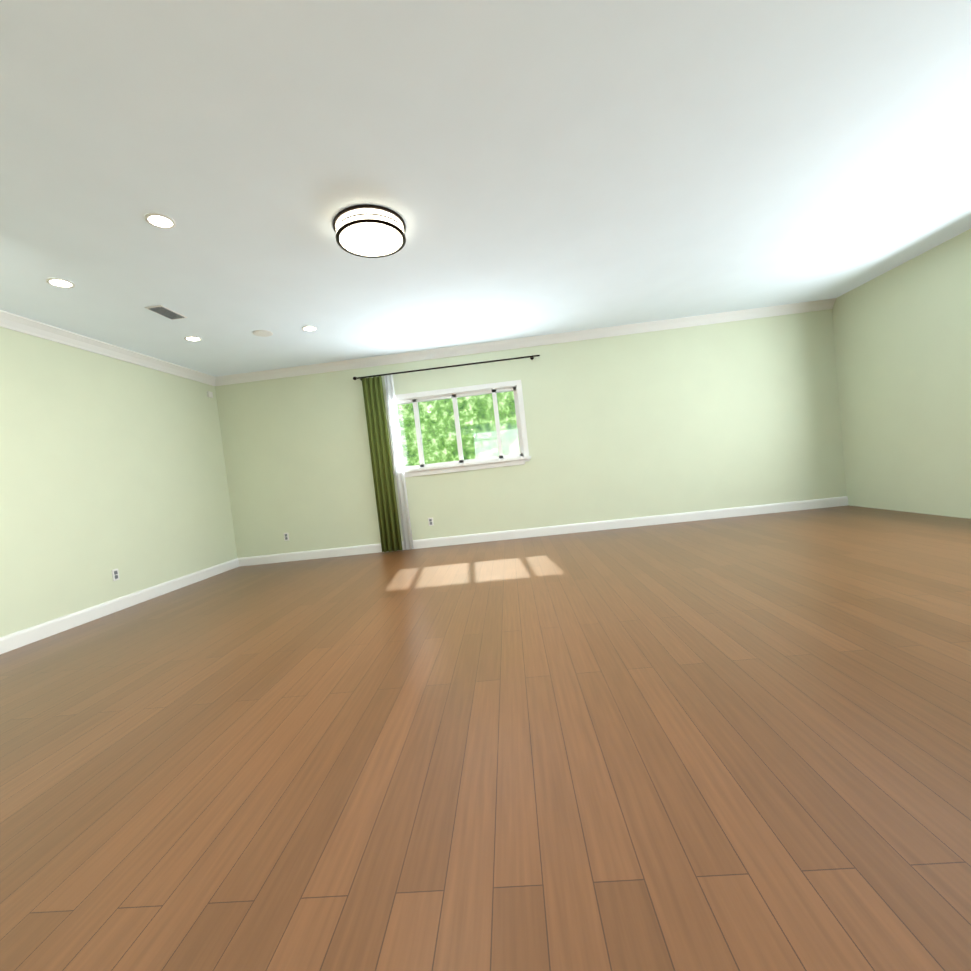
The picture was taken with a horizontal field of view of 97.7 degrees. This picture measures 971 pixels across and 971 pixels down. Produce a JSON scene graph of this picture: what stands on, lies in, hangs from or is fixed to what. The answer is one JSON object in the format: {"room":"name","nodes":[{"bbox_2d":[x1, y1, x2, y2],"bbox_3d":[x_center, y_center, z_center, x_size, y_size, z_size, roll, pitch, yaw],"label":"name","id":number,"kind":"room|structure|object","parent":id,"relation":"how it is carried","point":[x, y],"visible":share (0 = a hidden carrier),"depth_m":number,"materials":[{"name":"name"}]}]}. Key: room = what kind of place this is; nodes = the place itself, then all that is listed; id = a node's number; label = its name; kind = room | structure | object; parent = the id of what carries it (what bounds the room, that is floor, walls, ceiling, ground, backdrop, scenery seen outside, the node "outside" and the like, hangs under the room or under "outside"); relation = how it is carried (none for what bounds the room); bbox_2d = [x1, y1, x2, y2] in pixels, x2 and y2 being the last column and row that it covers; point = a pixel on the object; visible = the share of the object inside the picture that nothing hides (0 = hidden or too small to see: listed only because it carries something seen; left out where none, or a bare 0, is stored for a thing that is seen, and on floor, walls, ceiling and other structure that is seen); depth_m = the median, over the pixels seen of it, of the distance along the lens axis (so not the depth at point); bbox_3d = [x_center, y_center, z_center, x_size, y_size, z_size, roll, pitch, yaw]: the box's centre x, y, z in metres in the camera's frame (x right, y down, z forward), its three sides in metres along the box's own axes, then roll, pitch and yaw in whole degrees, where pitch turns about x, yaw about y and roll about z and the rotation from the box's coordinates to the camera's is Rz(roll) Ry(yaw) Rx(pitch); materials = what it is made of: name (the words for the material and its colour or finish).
{"room":"empty living room","nodes":[
{"label":"empty living room","id":0,"kind":"room"},
{"bbox_2d":[0,327,236,636],"bbox_3d":[-3.996,-0.034,2.955,0.150,2.735,6.420,-6,2,3],"label":"wall","id":1,"kind":"structure","parent":0,"point":[108,465],"depth_m":4.21,"materials":[{"name":"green paint"}]},
{"bbox_2d":[0,310,215,385],"bbox_3d":[-4.024,-1.349,2.856,0.085,0.110,6.330,-6,2,3],"label":"crown molding","id":2,"kind":"structure","parent":1,"relation":"attached to","point":[15,322],"depth_m":4.28,"materials":[{"name":"white"}]},
{"bbox_2d":[112,569,119,580],"bbox_3d":[-3.738,0.903,4.293,0.008,0.115,0.070,-6,2,3],"label":"outlet","id":3,"kind":"object","parent":1,"relation":"attached to","point":[115,574],"visible":1,"depth_m":4.29,"materials":[{"name":"white plastic"}]},
{"bbox_2d":[0,558,239,653],"bbox_3d":[-3.771,1.254,2.982,0.018,0.125,6.390,-6,2,3],"label":"baseboard","id":4,"kind":"structure","parent":1,"relation":"attached to","point":[15,640],"depth_m":4.10,"materials":[{"name":"white wood"}]},
{"bbox_2d":[207,391,212,397],"bbox_3d":[-3.869,-1.277,5.963,0.028,0.080,0.080,-6,2,3],"label":"sensor","id":5,"kind":"object","parent":1,"relation":"attached to","point":[209,394],"visible":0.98,"depth_m":5.94,"materials":[{"name":"white plastic"}]},
{"bbox_2d":[0,505,970,970],"bbox_3d":[0.404,0.915,2.797,8.700,0.100,6.660,-6,2,3],"label":"floor","id":6,"kind":"structure","parent":0,"point":[736,743],"depth_m":1.47,"materials":[{"name":"brown wood"}]},
{"bbox_2d":[0,0,970,376],"bbox_3d":[0.170,-1.910,2.698,8.850,0.100,6.645,-6,2,3],"label":"ceiling","id":7,"kind":"structure","parent":0,"point":[526,168],"depth_m":2.40,"materials":[{"name":"paint"}]},
{"bbox_2d":[46,278,74,287],"bbox_3d":[-3.160,-1.505,3.160,0.156,0.006,0.156,-6,2,3],"label":"recessed light","id":8,"kind":"object","parent":7,"relation":"in","point":[58,282],"visible":1,"depth_m":3.16,"materials":[{"name":"white"}]},
{"bbox_2d":[144,213,175,228],"bbox_3d":[-1.985,-1.614,2.594,0.156,0.006,0.156,-6,2,3],"label":"recessed light","id":9,"kind":"object","parent":7,"relation":"in","point":[160,220],"visible":1,"depth_m":2.59,"materials":[{"name":"white"}]},
{"bbox_2d":[145,305,186,319],"bbox_3d":[-2.876,-1.558,3.835,0.150,0.012,0.300,-6,2,3],"label":"ceiling vent","id":10,"kind":"object","parent":7,"relation":"in","point":[162,310],"visible":1,"depth_m":3.81,"materials":[{"name":"white metal"}]},
{"bbox_2d":[184,336,201,340],"bbox_3d":[-3.110,-1.560,4.519,0.156,0.006,0.156,-6,2,3],"label":"recessed light","id":11,"kind":"object","parent":7,"relation":"in","point":[191,338],"visible":1,"depth_m":4.51,"materials":[{"name":"white"}]},
{"bbox_2d":[252,330,272,336],"bbox_3d":[-2.400,-1.640,4.579,0.200,0.007,0.200,-6,2,3],"label":"ceiling speaker","id":12,"kind":"object","parent":7,"relation":"attached to","point":[263,333],"visible":0.96,"depth_m":4.57,"materials":[{"name":"white plastic"}]},
{"bbox_2d":[302,326,316,330],"bbox_3d":[-1.902,-1.695,4.591,0.156,0.006,0.156,-6,2,3],"label":"recessed light","id":13,"kind":"object","parent":7,"relation":"in","point":[308,328],"visible":1,"depth_m":4.59,"materials":[{"name":"white"}]},
{"bbox_2d":[333,204,405,257],"bbox_3d":[-0.780,-1.712,2.888,0.480,0.095,0.480,-6,2,3],"label":"ceiling light","id":14,"kind":"object","parent":7,"relation":"attached to","point":[369,231],"visible":1,"depth_m":2.80,"materials":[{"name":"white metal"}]},
{"bbox_2d":[215,309,846,557],"bbox_3d":[0.418,-0.629,5.994,8.700,2.735,0.150,-6,2,3],"label":"wall","id":15,"kind":"structure","parent":0,"point":[740,413],"depth_m":5.87,"materials":[{"name":"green paint"}]},
{"bbox_2d":[284,533,288,540],"bbox_3d":[-2.881,0.742,6.141,0.070,0.115,0.008,-6,2,3],"label":"outlet","id":16,"kind":"object","parent":15,"relation":"attached to","point":[286,536],"visible":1,"depth_m":6.14,"materials":[{"name":"white plastic"}]},
{"bbox_2d":[428,518,433,525],"bbox_3d":[-0.777,0.515,6.022,0.070,0.115,0.008,-6,2,3],"label":"outlet","id":17,"kind":"object","parent":15,"relation":"attached to","point":[430,521],"visible":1,"depth_m":6.02,"materials":[{"name":"white plastic"}]},
{"bbox_2d":[353,355,539,380],"bbox_3d":[-0.553,-1.628,5.868,2.600,0.050,0.113,-6,2,3],"label":"curtain rod","id":18,"kind":"object","parent":15,"relation":"attached to","point":[530,357],"visible":0.98,"depth_m":5.83,"materials":[{"name":"brown metal"}]},
{"bbox_2d":[362,376,401,551],"bbox_3d":[-1.446,-0.289,5.937,0.292,2.440,0.064,-6,2,3],"label":"drape","id":19,"kind":"object","parent":18,"relation":"hanging from","point":[383,476],"visible":1,"depth_m":5.93,"materials":[{"name":"green fabric"}]},
{"bbox_2d":[384,375,413,549],"bbox_3d":[-1.208,-0.315,5.926,0.132,2.440,0.048,-6,2,3],"label":"sheer curtain","id":20,"kind":"object","parent":18,"relation":"hanging from","point":[399,469],"visible":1,"depth_m":5.92,"materials":[{"name":"white fabric"}]},
{"bbox_2d":[386,380,530,476],"bbox_3d":[-0.390,-0.782,5.979,1.950,1.165,0.170,-6,2,3],"label":"living room window","id":21,"kind":"structure","parent":15,"relation":"in","point":[462,464],"depth_m":5.97,"materials":[{"name":"white"}]},
{"bbox_2d":[216,298,835,385],"bbox_3d":[0.343,-1.936,5.824,8.550,0.110,0.085,-6,2,3],"label":"crown molding","id":22,"kind":"structure","parent":15,"relation":"attached to","point":[826,304],"depth_m":5.81,"materials":[{"name":"white"}]},
{"bbox_2d":[240,496,848,565],"bbox_3d":[0.630,0.663,5.953,8.550,0.125,0.018,-6,2,3],"label":"baseboard","id":23,"kind":"structure","parent":15,"relation":"attached to","point":[835,501],"depth_m":5.92,"materials":[{"name":"white wood"}]},
{"bbox_2d":[832,229,970,518],"bbox_3d":[4.460,-0.819,-1.024,0.150,2.735,13.720,-6,2,3],"label":"wall","id":24,"kind":"structure","parent":0,"point":[902,336],"depth_m":4.67,"materials":[{"name":"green paint"}]},
{"label":"outside","id":25,"kind":"structure","parent":0,"visible":0},
{"bbox_2d":[397,391,519,465],"bbox_3d":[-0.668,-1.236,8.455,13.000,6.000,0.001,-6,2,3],"label":"trees","id":26,"kind":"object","parent":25,"point":[444,444],"depth_m":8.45,"materials":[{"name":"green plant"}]}
]}

